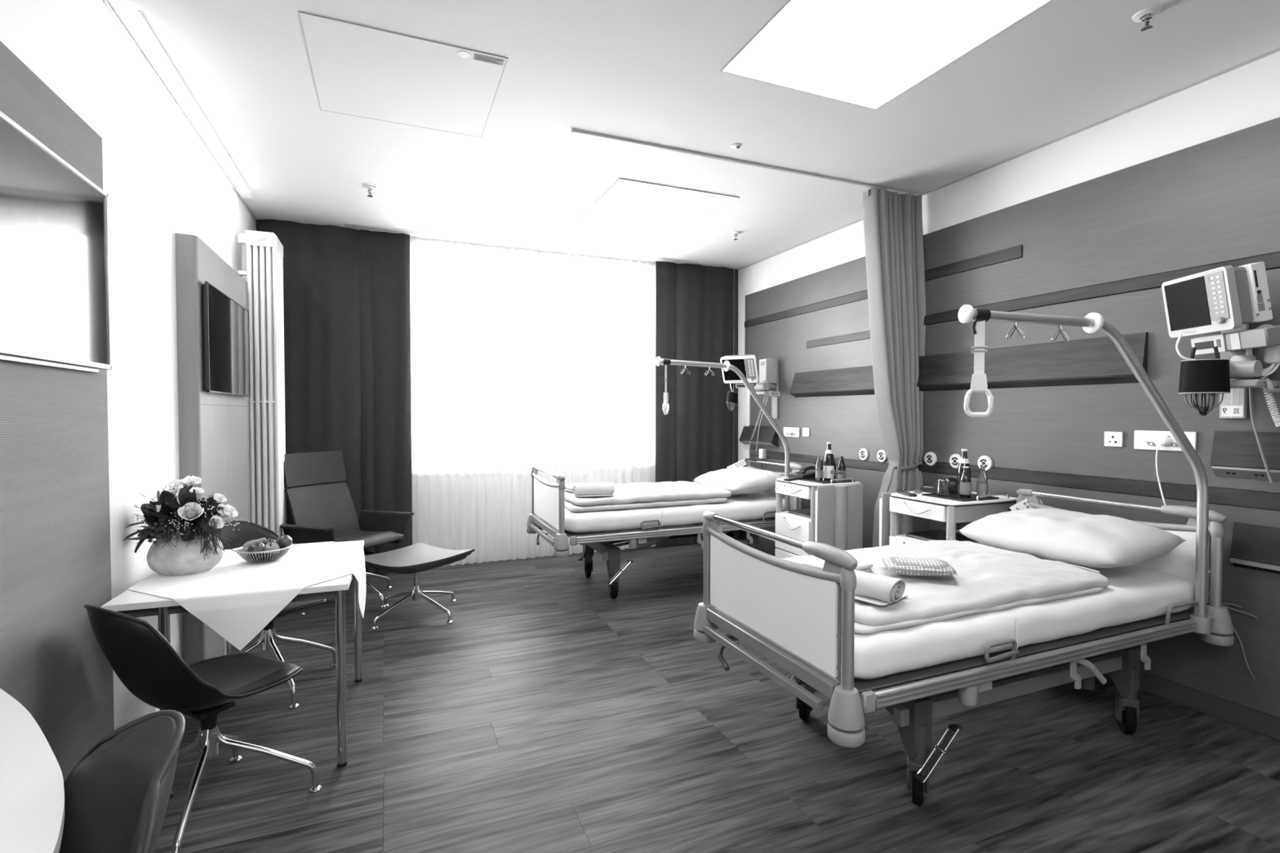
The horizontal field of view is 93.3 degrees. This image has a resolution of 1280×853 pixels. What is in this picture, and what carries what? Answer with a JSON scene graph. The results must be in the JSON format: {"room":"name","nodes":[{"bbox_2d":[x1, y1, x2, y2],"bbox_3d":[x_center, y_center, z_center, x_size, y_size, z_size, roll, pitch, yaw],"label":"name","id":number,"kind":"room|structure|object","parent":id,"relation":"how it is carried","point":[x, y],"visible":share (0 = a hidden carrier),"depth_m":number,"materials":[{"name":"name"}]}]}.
{"room":"hospital room","nodes":[
{"label":"hospital room","id":0,"kind":"room"},
{"bbox_2d":[0,0,256,782],"bbox_3d":[-1.768,-0.107,1.553,0.136,2.982,7.830,-1,1,-23],"label":"wall","id":1,"kind":"structure","parent":0,"point":[78,450],"depth_m":2.15,"materials":[{"name":"white paint"}]},
{"bbox_2d":[0,111,111,373],"bbox_3d":[-1.637,-0.499,1.452,0.036,0.652,1.600,-1,1,-23],"label":"mirror","id":2,"kind":"object","parent":1,"relation":"attached to","point":[55,282],"visible":1,"depth_m":1.82,"materials":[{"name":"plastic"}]},
{"bbox_2d":[102,0,256,221],"bbox_3d":[-1.714,-1.594,1.541,0.011,0.007,7.630,-1,1,-23],"label":"trim","id":3,"kind":"structure","parent":1,"relation":"attached to","point":[105,2],"depth_m":2.92,"materials":[{"name":"grey"}]},
{"bbox_2d":[237,230,286,536],"bbox_3d":[-2.747,-0.088,4.386,0.260,2.570,0.317,-1,1,-23],"label":"radiator","id":4,"kind":"object","parent":1,"relation":"attached to","point":[264,273],"visible":0.66,"depth_m":4.29,"materials":[{"name":"white metal"}]},
{"bbox_2d":[106,0,1279,269],"bbox_3d":[0.373,-1.679,2.408,4.735,0.120,7.830,-1,1,-23],"label":"ceiling","id":5,"kind":"structure","parent":0,"point":[643,71],"depth_m":3.14,"materials":[{"name":"white paint"}]},
{"bbox_2d":[113,4,252,193],"bbox_3d":[-2.386,-1.636,3.302,0.080,0.007,2.100,-1,1,-23],"label":"light slot","id":6,"kind":"object","parent":5,"relation":"attached to","point":[134,20],"visible":1,"depth_m":2.88,"materials":[{"name":"white paint"}]},
{"bbox_2d":[235,186,253,199],"bbox_3d":[-2.810,-1.657,4.295,0.080,0.011,0.200,-1,1,-23],"label":"recessed light","id":7,"kind":"object","parent":5,"relation":"in","point":[243,193],"visible":1,"depth_m":4.28,"materials":[{"name":"white paint"}]},
{"bbox_2d":[256,219,412,573],"bbox_3d":[-2.560,-0.197,5.122,1.161,2.969,0.092,-1,1,-23],"label":"window curtain","id":8,"kind":"object","parent":5,"relation":"hanging from","point":[347,291],"visible":0.66,"depth_m":5.15,"materials":[{"name":"grey fabric"}]},
{"bbox_2d":[297,10,508,137],"bbox_3d":[-1.115,-1.627,2.889,0.812,0.005,0.828,-1,1,-23],"label":"access hatch","id":9,"kind":"object","parent":5,"relation":"attached to","point":[358,70],"visible":1,"depth_m":2.81,"materials":[{"name":"white paint"}]},
{"bbox_2d":[409,237,542,566],"bbox_3d":[-1.618,-0.204,5.604,1.420,2.973,0.056,-1,1,-23],"label":"sheer curtain","id":10,"kind":"object","parent":5,"relation":"hanging from","point":[474,308],"visible":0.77,"depth_m":5.64,"materials":[{"name":"white fabric"}]},
{"bbox_2d":[343,222,699,263],"bbox_3d":[-0.931,-1.692,5.662,3.320,0.004,0.100,-1,1,-23],"label":"track","id":11,"kind":"object","parent":5,"relation":"in","point":[345,224],"visible":1,"depth_m":5.55,"materials":[{"name":"white metal"}]},
{"bbox_2d":[537,250,655,557],"bbox_3d":[-0.351,-0.216,6.131,1.375,2.973,0.056,-1,1,-23],"label":"sheer curtain","id":12,"kind":"object","parent":5,"relation":"hanging from","point":[597,354],"visible":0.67,"depth_m":6.08,"materials":[{"name":"white fabric"}]},
{"bbox_2d":[577,177,739,234],"bbox_3d":[0.108,-1.668,4.648,0.932,0.007,0.962,-1,1,-23],"label":"recessed light","id":13,"kind":"object","parent":5,"relation":"in","point":[628,203],"visible":1,"depth_m":4.56,"materials":[{"name":"grey plastic"}]},
{"bbox_2d":[654,261,737,547],"bbox_3d":[0.621,-0.228,6.446,0.986,2.969,0.092,-1,1,-23],"label":"window curtain","id":14,"kind":"object","parent":5,"relation":"hanging from","point":[696,305],"visible":0.65,"depth_m":6.38,"materials":[{"name":"grey fabric"}]},
{"bbox_2d":[570,129,922,196],"bbox_3d":[0.821,-1.644,3.843,2.601,0.015,0.026,-1,1,-23],"label":"track","id":15,"kind":"object","parent":5,"relation":"attached to","point":[573,131],"visible":0.85,"depth_m":3.72,"materials":[{"name":"white metal"}]},
{"bbox_2d":[862,187,926,547],"bbox_3d":[1.799,-0.164,4.286,0.487,2.947,0.146,-1,1,-23],"label":"privacy curtain","id":16,"kind":"object","parent":15,"relation":"hanging from","point":[893,231],"visible":0.7,"depth_m":4.26,"materials":[{"name":"grey fabric"}]},
{"bbox_2d":[720,0,1051,109],"bbox_3d":[0.965,-1.618,2.509,0.914,0.007,0.912,-1,1,-23],"label":"recessed light","id":17,"kind":"object","parent":5,"relation":"in","point":[864,53],"visible":1,"depth_m":2.54,"materials":[{"name":"grey plastic"}]},
{"bbox_2d":[1132,5,1162,31],"bbox_3d":[1.986,-1.587,2.367,0.090,0.062,0.090,-1,1,-23],"label":"sprinkler","id":18,"kind":"object","parent":5,"relation":"attached to","point":[1145,15],"visible":1,"depth_m":2.36,"materials":[{"name":"white paint"}]},
{"bbox_2d":[153,546,1279,852],"bbox_3d":[0.373,1.422,2.480,4.735,0.120,7.830,-1,1,-23],"label":"floor","id":19,"kind":"structure","parent":0,"point":[553,713],"depth_m":2.52,"materials":[{"name":"black wood"}]},
{"bbox_2d":[0,688,64,852],"bbox_3d":[-0.997,1.036,0.587,0.521,0.740,2.305,-1,1,-23],"label":"table","id":20,"kind":"object","parent":19,"relation":"on","point":[32,790],"visible":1,"depth_m":1.10,"materials":[{"name":"white laminate"}]},
{"bbox_2d":[58,709,185,852],"bbox_3d":[-1.092,0.983,0.935,0.599,0.831,0.552,-1,1,-24],"label":"dining chair","id":21,"kind":"object","parent":19,"relation":"on","point":[117,793],"visible":0.94,"depth_m":1.15,"materials":[{"name":"grey leather"}]},
{"bbox_2d":[84,604,322,852],"bbox_3d":[-1.549,0.955,2.111,0.526,0.831,0.601,1,1,25],"label":"dining chair","id":22,"kind":"object","parent":19,"relation":"on","point":[144,660],"visible":0.94,"depth_m":1.95,"materials":[{"name":"black plastic"}]},
{"bbox_2d":[190,652,297,692],"bbox_3d":[-1.510,0.906,2.194,0.431,0.069,0.385,1,1,25],"label":"seat cushion","id":23,"kind":"object","parent":22,"relation":"on","point":[244,672],"depth_m":2.22,"materials":[{"name":"grey leather"}]},
{"bbox_2d":[175,233,251,664],"bbox_3d":[-2.529,0.173,3.640,0.088,2.321,1.205,-1,1,-23],"label":"wall panel","id":24,"kind":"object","parent":19,"relation":"on","point":[214,428],"depth_m":3.16,"materials":[{"name":"white paint"}]},
{"bbox_2d":[202,280,250,396],"bbox_3d":[-2.453,-0.477,3.605,0.030,0.576,1.006,-1,1,-23],"label":"television","id":25,"kind":"object","parent":24,"relation":"attached to","point":[225,322],"visible":1,"depth_m":3.46,"materials":[{"name":"black plastic"}]},
{"bbox_2d":[100,540,364,799],"bbox_3d":[-1.680,0.988,2.675,0.785,0.740,0.875,-1,1,-21],"label":"dining table","id":26,"kind":"object","parent":19,"relation":"on","point":[130,602],"visible":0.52,"depth_m":2.40,"materials":[{"name":"white laminate"}]},
{"bbox_2d":[128,541,366,650],"bbox_3d":[-1.664,0.756,2.675,0.810,0.287,0.929,-1,1,-21],"label":"tablecloth","id":27,"kind":"object","parent":26,"relation":"on","point":[237,597],"visible":0.85,"depth_m":2.39,"materials":[{"name":"white fabric"}]},
{"bbox_2d":[146,532,223,576],"bbox_3d":[-1.929,0.531,2.568,0.264,0.169,0.224,-1,1,-23],"label":"vase","id":28,"kind":"object","parent":27,"relation":"on","point":[167,561],"visible":0.67,"depth_m":2.48,"materials":[{"name":"ceramic"}]},
{"bbox_2d":[122,475,248,559],"bbox_3d":[-1.917,0.381,2.561,0.444,0.347,0.310,0,1,-3],"label":"flower arrangement","id":29,"kind":"object","parent":28,"relation":"in","point":[202,517],"visible":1,"depth_m":2.50,"materials":[{"name":"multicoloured plant"}]},
{"bbox_2d":[235,544,292,563],"bbox_3d":[-1.713,0.580,2.757,0.219,0.062,0.219,-1,1,-23],"label":"fruit bowl","id":30,"kind":"object","parent":27,"relation":"on","point":[263,558],"visible":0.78,"depth_m":2.69,"materials":[{"name":"silver metal"}]},
{"bbox_2d":[246,542,264,557],"bbox_3d":[-1.718,0.553,2.707,0.071,0.072,0.072,0,1,-16],"label":"apple","id":31,"kind":"object","parent":30,"relation":"in","point":[255,546],"visible":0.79,"depth_m":2.69,"materials":[{"name":"grey plant"}]},
{"bbox_2d":[263,542,279,556],"bbox_3d":[-1.670,0.557,2.735,0.068,0.070,0.067,1,2,44],"label":"apple","id":32,"kind":"object","parent":30,"relation":"in","point":[269,546],"visible":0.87,"depth_m":2.72,"materials":[{"name":"grey plant"}]},
{"bbox_2d":[275,534,292,550],"bbox_3d":[-1.649,0.538,2.800,0.068,0.068,0.069,0,1,7],"label":"apple","id":33,"kind":"object","parent":30,"relation":"in","point":[285,540],"visible":0.84,"depth_m":2.78,"materials":[{"name":"grey plant"}]},
{"bbox_2d":[216,520,336,708],"bbox_3d":[-1.927,0.931,3.133,0.598,0.831,0.554,0,1,-3],"label":"dining chair","id":34,"kind":"object","parent":19,"relation":"on","point":[254,531],"visible":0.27,"depth_m":3.19,"materials":[{"name":"grey leather"}]},
{"bbox_2d":[279,599,321,613],"bbox_3d":[-1.876,0.885,3.094,0.385,0.069,0.431,1,2,29],"label":"seat cushion","id":35,"kind":"object","parent":34,"relation":"on","point":[291,607],"depth_m":3.02,"materials":[{"name":"grey leather"}]},
{"bbox_2d":[280,450,413,615],"bbox_3d":[-2.250,0.759,4.585,0.883,1.107,0.765,1,2,27],"label":"armchair","id":36,"kind":"object","parent":19,"relation":"on","point":[323,513],"visible":0.72,"depth_m":4.70,"materials":[{"name":"grey leather"}]},
{"bbox_2d":[364,542,475,629],"bbox_3d":[-1.574,1.101,4.252,0.712,0.440,0.712,1,2,30],"label":"footstool","id":37,"kind":"object","parent":19,"relation":"on","point":[414,559],"visible":0.98,"depth_m":4.22,"materials":[{"name":"grey leather"}]},
{"bbox_2d":[364,542,475,573],"bbox_3d":[-1.573,0.932,4.247,0.576,0.102,0.553,1,2,30],"label":"cushion","id":38,"kind":"object","parent":37,"relation":"on","point":[420,557],"depth_m":4.20,"materials":[{"name":"grey leather"}]},
{"bbox_2d":[526,356,804,598],"bbox_3d":[0.230,0.377,5.107,2.190,1.836,1.024,-1,1,-23],"label":"hospital bed","id":39,"kind":"object","parent":19,"relation":"on","point":[548,499],"depth_m":4.71,"materials":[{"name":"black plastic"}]},
{"bbox_2d":[564,493,790,533],"bbox_3d":[0.224,0.693,5.116,1.970,0.158,0.885,-1,1,-23],"label":"mattress","id":40,"kind":"object","parent":39,"relation":"on","point":[740,507],"visible":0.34,"depth_m":4.67,"materials":[{"name":"white fabric"}]},
{"bbox_2d":[564,480,732,511],"bbox_3d":[-0.011,0.555,5.038,1.387,0.120,0.839,-1,1,-23],"label":"duvet","id":41,"kind":"object","parent":40,"relation":"on","point":[638,495],"visible":0.81,"depth_m":4.74,"materials":[{"name":"white fabric"}]},
{"bbox_2d":[573,482,614,497],"bbox_3d":[-0.359,0.478,4.669,0.313,0.094,0.224,0,1,-13],"label":"rolled towel","id":42,"kind":"object","parent":41,"relation":"on","point":[582,489],"visible":1,"depth_m":4.60,"materials":[{"name":"white fabric"}]},
{"bbox_2d":[693,466,783,494],"bbox_3d":[0.877,0.481,5.397,0.553,0.209,0.800,-1,1,-23],"label":"pillow","id":43,"kind":"object","parent":40,"relation":"on","point":[737,480],"visible":0.81,"depth_m":5.13,"materials":[{"name":"grey fabric"}]},
{"bbox_2d":[774,477,862,559],"bbox_3d":[1.343,0.843,4.535,0.456,0.940,0.581,-1,1,-23],"label":"base cabinet","id":44,"kind":"object","parent":19,"relation":"on","point":[836,520],"visible":0.64,"depth_m":4.33,"materials":[{"name":"white metal"}]},
{"bbox_2d":[779,511,810,521],"bbox_3d":[1.339,0.676,4.576,0.408,0.018,0.440,-1,1,-23],"label":"shelf","id":45,"kind":"object","parent":44,"relation":"attached to","point":[784,515],"depth_m":4.53,"materials":[{"name":"white laminate"}]},
{"bbox_2d":[787,508,810,518],"bbox_3d":[1.330,0.656,4.583,0.300,0.020,0.280,-1,1,-23],"label":"shelf","id":46,"kind":"object","parent":44,"relation":"on","point":[806,513],"visible":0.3,"depth_m":4.57,"materials":[{"name":"grey plastic"}]},
{"bbox_2d":[788,466,815,479],"bbox_3d":[1.284,0.353,4.716,0.196,0.102,0.166,-1,2,-33],"label":"telephone","id":47,"kind":"object","parent":44,"relation":"on","point":[805,473],"visible":0.86,"depth_m":4.66,"materials":[{"name":"black plastic"}]},
{"bbox_2d":[798,477,855,484],"bbox_3d":[1.394,0.403,4.528,0.300,0.009,0.290,-1,1,-23],"label":"serving tray","id":48,"kind":"object","parent":44,"relation":"on","point":[811,479],"visible":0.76,"depth_m":4.47,"materials":[{"name":"black plastic"}]},
{"bbox_2d":[815,455,823,480],"bbox_3d":[1.350,0.312,4.540,0.060,0.181,0.060,0,1,-12],"label":"clear bottle","id":49,"kind":"object","parent":48,"relation":"on","point":[819,466],"visible":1,"depth_m":4.52,"materials":[{"name":"clear glass"}]},
{"bbox_2d":[823,442,834,479],"bbox_3d":[1.425,0.260,4.553,0.076,0.285,0.076,0,1,-18],"label":"water bottle","id":50,"kind":"object","parent":48,"relation":"on","point":[828,460],"visible":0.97,"depth_m":4.53,"materials":[{"name":"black glass"}]},
{"bbox_2d":[837,456,845,478],"bbox_3d":[1.524,0.314,4.564,0.056,0.176,0.056,0,1,-19],"label":"juice bottle","id":51,"kind":"object","parent":48,"relation":"on","point":[842,467],"visible":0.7,"depth_m":4.54,"materials":[{"name":"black glass"}]},
{"bbox_2d":[879,490,1017,546],"bbox_3d":[1.896,0.862,3.760,0.596,0.940,0.581,-1,1,-23],"label":"base cabinet","id":52,"kind":"object","parent":19,"relation":"on","point":[900,514],"visible":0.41,"depth_m":3.63,"materials":[{"name":"silver metal"}]},
{"bbox_2d":[920,477,957,493],"bbox_3d":[1.935,0.372,3.888,0.196,0.102,0.166,-1,2,-33],"label":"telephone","id":53,"kind":"object","parent":52,"relation":"on","point":[931,488],"visible":0.54,"depth_m":3.86,"materials":[{"name":"black plastic"}]},
{"bbox_2d":[906,529,975,542],"bbox_3d":[1.852,0.677,3.701,0.300,0.020,0.280,-1,1,-23],"label":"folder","id":54,"kind":"object","parent":52,"relation":"on","point":[936,535],"visible":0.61,"depth_m":3.69,"materials":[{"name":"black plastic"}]},
{"bbox_2d":[895,529,987,546],"bbox_3d":[1.926,0.696,3.721,0.548,0.018,0.440,-1,1,-23],"label":"shelf","id":55,"kind":"object","parent":52,"relation":"attached to","point":[901,539],"depth_m":3.73,"materials":[{"name":"white laminate"}]},
{"bbox_2d":[921,491,999,502],"bbox_3d":[1.937,0.423,3.660,0.300,0.009,0.290,-1,1,-23],"label":"serving tray","id":56,"kind":"object","parent":52,"relation":"on","point":[953,495],"visible":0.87,"depth_m":3.62,"materials":[{"name":"black plastic"}]},
{"bbox_2d":[937,478,949,497],"bbox_3d":[1.844,0.371,3.674,0.068,0.105,0.068,-1,1,-23],"label":"tumbler","id":57,"kind":"object","parent":56,"relation":"on","point":[943,490],"visible":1,"depth_m":3.65,"materials":[{"name":"clear glass"}]},
{"bbox_2d":[957,448,971,495],"bbox_3d":[1.982,0.280,3.692,0.074,0.285,0.074,0,1,-1],"label":"water bottle","id":58,"kind":"object","parent":56,"relation":"on","point":[964,461],"visible":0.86,"depth_m":3.68,"materials":[{"name":"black glass"}]},
{"bbox_2d":[960,466,971,497],"bbox_3d":[1.952,0.332,3.621,0.060,0.185,0.060,0,1,-7],"label":"juice bottle","id":59,"kind":"object","parent":56,"relation":"on","point":[965,481],"visible":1,"depth_m":3.60,"materials":[{"name":"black glass"}]},
{"bbox_2d":[976,466,988,497],"bbox_3d":[2.063,0.333,3.640,0.060,0.181,0.060,-1,2,-29],"label":"clear bottle","id":60,"kind":"object","parent":56,"relation":"on","point":[982,487],"visible":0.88,"depth_m":3.62,"materials":[{"name":"clear glass"}]},
{"bbox_2d":[693,304,1233,804],"bbox_3d":[1.433,0.436,2.698,2.194,1.841,1.016,-1,1,-23],"label":"hospital bed","id":61,"kind":"object","parent":19,"relation":"on","point":[800,618],"depth_m":2.34,"materials":[{"name":"white metal"}]},
{"bbox_2d":[853,564,1195,679],"bbox_3d":[1.429,0.749,2.700,1.970,0.156,0.885,-1,1,-23],"label":"mattress","id":62,"kind":"object","parent":61,"relation":"on","point":[1133,593],"visible":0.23,"depth_m":2.25,"materials":[{"name":"white fabric"}]},
{"bbox_2d":[782,540,1109,634],"bbox_3d":[1.194,0.628,2.624,1.382,0.094,0.838,-1,1,-23],"label":"duvet","id":63,"kind":"object","parent":62,"relation":"on","point":[988,579],"visible":0.65,"depth_m":2.39,"materials":[{"name":"grey fabric"}]},
{"bbox_2d":[802,557,872,572],"bbox_3d":[0.831,0.590,2.548,0.247,0.037,0.206,-1,2,-34],"label":"folded towel","id":64,"kind":"object","parent":63,"relation":"on","point":[863,566],"visible":0.34,"depth_m":2.52,"materials":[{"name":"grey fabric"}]},
{"bbox_2d":[853,569,907,605],"bbox_3d":[0.853,0.575,2.209,0.197,0.082,0.213,-1,2,-41],"label":"rolled towel","id":65,"kind":"object","parent":63,"relation":"on","point":[877,589],"visible":0.75,"depth_m":2.14,"materials":[{"name":"grey fabric"}]},
{"bbox_2d":[882,556,957,576],"bbox_3d":[1.127,0.566,2.448,0.261,0.053,0.200,0,1,15],"label":"cushion","id":66,"kind":"object","parent":63,"relation":"on","point":[920,566],"visible":1,"depth_m":2.38,"materials":[{"name":"fabric"}]},
{"bbox_2d":[957,508,1186,573],"bbox_3d":[2.083,0.535,2.981,0.553,0.207,0.800,-1,1,-23],"label":"pillow","id":67,"kind":"object","parent":62,"relation":"on","point":[1073,538],"visible":0.96,"depth_m":2.78,"materials":[{"name":"grey fabric"}]},
{"bbox_2d":[1008,498,1043,511],"bbox_3d":[2.233,0.561,3.489,0.152,0.346,0.218,1,2,44],"label":"remote control","id":68,"kind":"object","parent":61,"relation":"hanging from","point":[1023,504],"visible":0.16,"depth_m":3.45,"materials":[{"name":"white plastic"}]},
{"bbox_2d":[1189,613,1210,635],"bbox_3d":[2.432,0.861,2.623,0.068,0.075,0.067,0,1,-11],"label":"socket","id":69,"kind":"object","parent":61,"relation":"attached to","point":[1202,624],"depth_m":2.60,"materials":[{"name":"grey plastic"}]},
{"bbox_2d":[733,50,1279,718],"bbox_3d":[2.509,-0.149,3.332,0.150,2.982,7.830,-1,1,-23],"label":"wall","id":70,"kind":"structure","parent":0,"point":[1186,182],"depth_m":3.30,"materials":[{"name":"white paint"}]},
{"bbox_2d":[742,387,750,465],"bbox_3d":[1.137,-0.021,6.431,0.021,0.940,0.110,-1,1,-23],"label":"rail","id":71,"kind":"object","parent":70,"relation":"attached to","point":[746,393],"visible":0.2,"depth_m":6.41,"materials":[{"name":"white plastic"}]},
{"bbox_2d":[739,425,777,448],"bbox_3d":[1.207,0.099,6.187,0.080,0.212,0.590,-1,1,-23],"label":"uplight","id":72,"kind":"object","parent":70,"relation":"attached to","point":[766,434],"visible":0.83,"depth_m":6.13,"materials":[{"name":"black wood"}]},
{"bbox_2d":[754,360,780,418],"bbox_3d":[1.249,-0.362,5.829,0.270,0.570,0.254,-1,1,-23],"label":"mount","id":73,"kind":"object","parent":70,"relation":"attached to","point":[763,387],"visible":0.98,"depth_m":5.83,"materials":[{"name":"grey plastic"}]},
{"bbox_2d":[720,354,759,383],"bbox_3d":[0.935,-0.537,5.640,0.335,0.259,0.192,1,1,26],"label":"patient monitor","id":74,"kind":"object","parent":73,"relation":"attached to","point":[747,364],"visible":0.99,"depth_m":5.59,"materials":[{"name":"white paint"}]},
{"bbox_2d":[725,382,737,411],"bbox_3d":[0.854,-0.274,5.620,0.096,0.272,0.138,1,2,28],"label":"blood pressure cuff","id":75,"kind":"object","parent":74,"relation":"hanging from","point":[731,397],"visible":1,"depth_m":5.58,"materials":[{"name":"black fabric"}]},
{"bbox_2d":[759,358,777,383],"bbox_3d":[1.257,-0.531,5.917,0.137,0.255,0.120,-1,1,-23],"label":"module","id":76,"kind":"object","parent":73,"relation":"attached to","point":[767,366],"visible":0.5,"depth_m":5.87,"materials":[{"name":"grey plastic"}]},
{"bbox_2d":[783,426,799,437],"bbox_3d":[1.423,0.054,5.721,0.040,0.091,0.243,-1,1,-23],"label":"panel","id":77,"kind":"object","parent":70,"relation":"attached to","point":[788,431],"visible":0.98,"depth_m":5.69,"materials":[{"name":"white plastic"}]},
{"bbox_2d":[789,365,875,398],"bbox_3d":[1.670,-0.370,5.070,0.075,0.233,1.252,-1,1,-23],"label":"uplight","id":78,"kind":"object","parent":70,"relation":"attached to","point":[859,380],"visible":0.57,"depth_m":5.11,"materials":[{"name":"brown wood"}]},
{"bbox_2d":[876,449,887,462],"bbox_3d":[1.869,0.228,4.674,0.022,0.098,0.098,-1,1,-23],"label":"outlet","id":79,"kind":"object","parent":70,"relation":"attached to","point":[882,456],"visible":0.98,"depth_m":4.66,"materials":[{"name":"white plastic"}]},
{"bbox_2d":[924,452,937,466],"bbox_3d":[2.043,0.228,4.256,0.022,0.098,0.098,-1,1,-23],"label":"outlet","id":80,"kind":"object","parent":70,"relation":"attached to","point":[931,459],"visible":1,"depth_m":4.24,"materials":[{"name":"white plastic"}]},
{"bbox_2d":[949,453,961,468],"bbox_3d":[2.123,0.233,4.064,0.022,0.098,0.098,-1,1,-23],"label":"outlet","id":81,"kind":"object","parent":70,"relation":"attached to","point":[954,460],"visible":0.94,"depth_m":4.06,"materials":[{"name":"white plastic"}]},
{"bbox_2d":[977,455,992,471],"bbox_3d":[2.205,0.235,3.868,0.022,0.098,0.098,-1,1,-23],"label":"outlet","id":82,"kind":"object","parent":70,"relation":"attached to","point":[985,461],"visible":0.91,"depth_m":3.85,"materials":[{"name":"white plastic"}]},
{"bbox_2d":[737,48,1279,270],"bbox_3d":[2.461,-1.635,3.277,0.011,0.007,7.630,-1,1,-23],"label":"trim","id":83,"kind":"structure","parent":70,"relation":"attached to","point":[1278,49],"depth_m":3.31,"materials":[{"name":"grey"}]},
{"bbox_2d":[758,539,1279,741],"bbox_3d":[2.459,1.292,3.345,0.016,0.100,7.630,-1,1,-23],"label":"baseboard","id":84,"kind":"structure","parent":70,"relation":"attached to","point":[1268,726],"depth_m":2.83,"materials":[{"name":"grey paint"}]},
{"bbox_2d":[916,332,1147,391],"bbox_3d":[2.263,-0.360,3.685,0.045,0.257,1.413,-1,1,-23],"label":"uplight","id":85,"kind":"object","parent":70,"relation":"attached to","point":[1098,360],"visible":0.89,"depth_m":3.50,"materials":[{"name":"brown wood"}]},
{"bbox_2d":[1103,431,1123,447],"bbox_3d":[2.494,0.067,3.182,0.012,0.079,0.087,-1,1,-23],"label":"power socket","id":86,"kind":"object","parent":70,"relation":"attached to","point":[1111,438],"visible":1,"depth_m":3.18,"materials":[{"name":"white plastic"}]},
{"bbox_2d":[1133,430,1196,451],"bbox_3d":[2.567,0.070,2.969,0.040,0.096,0.257,-1,1,-23],"label":"panel","id":87,"kind":"object","parent":70,"relation":"attached to","point":[1143,439],"visible":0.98,"depth_m":2.99,"materials":[{"name":"white plastic"}]},
{"bbox_2d":[1155,445,1166,505],"bbox_3d":[2.528,0.246,2.928,0.023,0.303,0.083,0,1,13],"label":"power cable","id":88,"kind":"object","parent":87,"relation":"hanging from","point":[1157,451],"visible":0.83,"depth_m":2.94,"materials":[{"name":"white plastic"}]},
{"bbox_2d":[1161,265,1279,418],"bbox_3d":[2.524,-0.351,2.644,0.362,0.633,0.394,-1,1,-23],"label":"patient monitor","id":89,"kind":"object","parent":70,"relation":"attached to","point":[1242,367],"depth_m":2.57,"materials":[{"name":"grey plastic"}]},
{"bbox_2d":[1175,333,1230,416],"bbox_3d":[2.388,-0.220,2.569,0.186,0.353,0.126,1,1,22],"label":"blood pressure cuff","id":90,"kind":"object","parent":89,"relation":"hanging from","point":[1211,377],"visible":1,"depth_m":2.54,"materials":[{"name":"black fabric"}]},
{"bbox_2d":[1191,324,1279,355],"bbox_3d":[2.528,-0.363,2.550,0.116,0.092,0.345,0,1,4],"label":"module","id":91,"kind":"object","parent":89,"relation":"attached to","point":[1268,336],"visible":0.87,"depth_m":2.50,"materials":[{"name":"grey plastic"}]},
{"bbox_2d":[1230,379,1279,388],"bbox_3d":[2.566,-0.180,2.575,0.180,0.030,0.170,-1,1,-23],"label":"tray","id":92,"kind":"object","parent":89,"relation":"on","point":[1241,384],"depth_m":2.50,"materials":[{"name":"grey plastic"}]},
{"bbox_2d":[1239,261,1272,324],"bbox_3d":[2.536,-0.551,2.490,0.099,0.247,0.062,0,1,4],"label":"module","id":93,"kind":"object","parent":89,"relation":"attached to","point":[1261,308],"visible":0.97,"depth_m":2.46,"materials":[{"name":"white plastic"}]},
{"bbox_2d":[1248,387,1273,483],"bbox_3d":[2.669,0.026,2.610,0.035,0.428,0.115,0,1,3],"label":"power cable","id":94,"kind":"object","parent":89,"relation":"hanging from","point":[1258,440],"visible":0.94,"depth_m":2.60,"materials":[{"name":"grey plastic"}]},
{"bbox_2d":[1244,324,1279,376],"bbox_3d":[2.589,-0.318,2.500,0.128,0.218,0.065,1,2,30],"label":"cable bundle","id":95,"kind":"object","parent":89,"relation":"hanging from","point":[1272,353],"visible":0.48,"depth_m":2.49,"materials":[{"name":"white plastic"}]},
{"bbox_2d":[1260,375,1279,426],"bbox_3d":[2.627,-0.110,2.510,0.027,0.225,0.079,-1,2,-45],"label":"coiled cable","id":96,"kind":"object","parent":89,"relation":"hanging from","point":[1276,417],"visible":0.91,"depth_m":2.51,"materials":[{"name":"white plastic"}]},
{"bbox_2d":[1209,431,1279,481],"bbox_3d":[2.786,0.134,2.438,0.045,0.211,0.753,-1,1,-23],"label":"uplight","id":97,"kind":"object","parent":70,"relation":"attached to","point":[1231,449],"visible":1,"depth_m":2.68,"materials":[{"name":"black wood"}]},
{"bbox_2d":[1230,522,1279,573],"bbox_3d":[2.803,0.542,2.413,0.040,0.203,0.677,-1,1,-23],"label":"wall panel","id":98,"kind":"object","parent":70,"relation":"attached to","point":[1253,543],"visible":1,"depth_m":2.65,"materials":[{"name":"black wood"}]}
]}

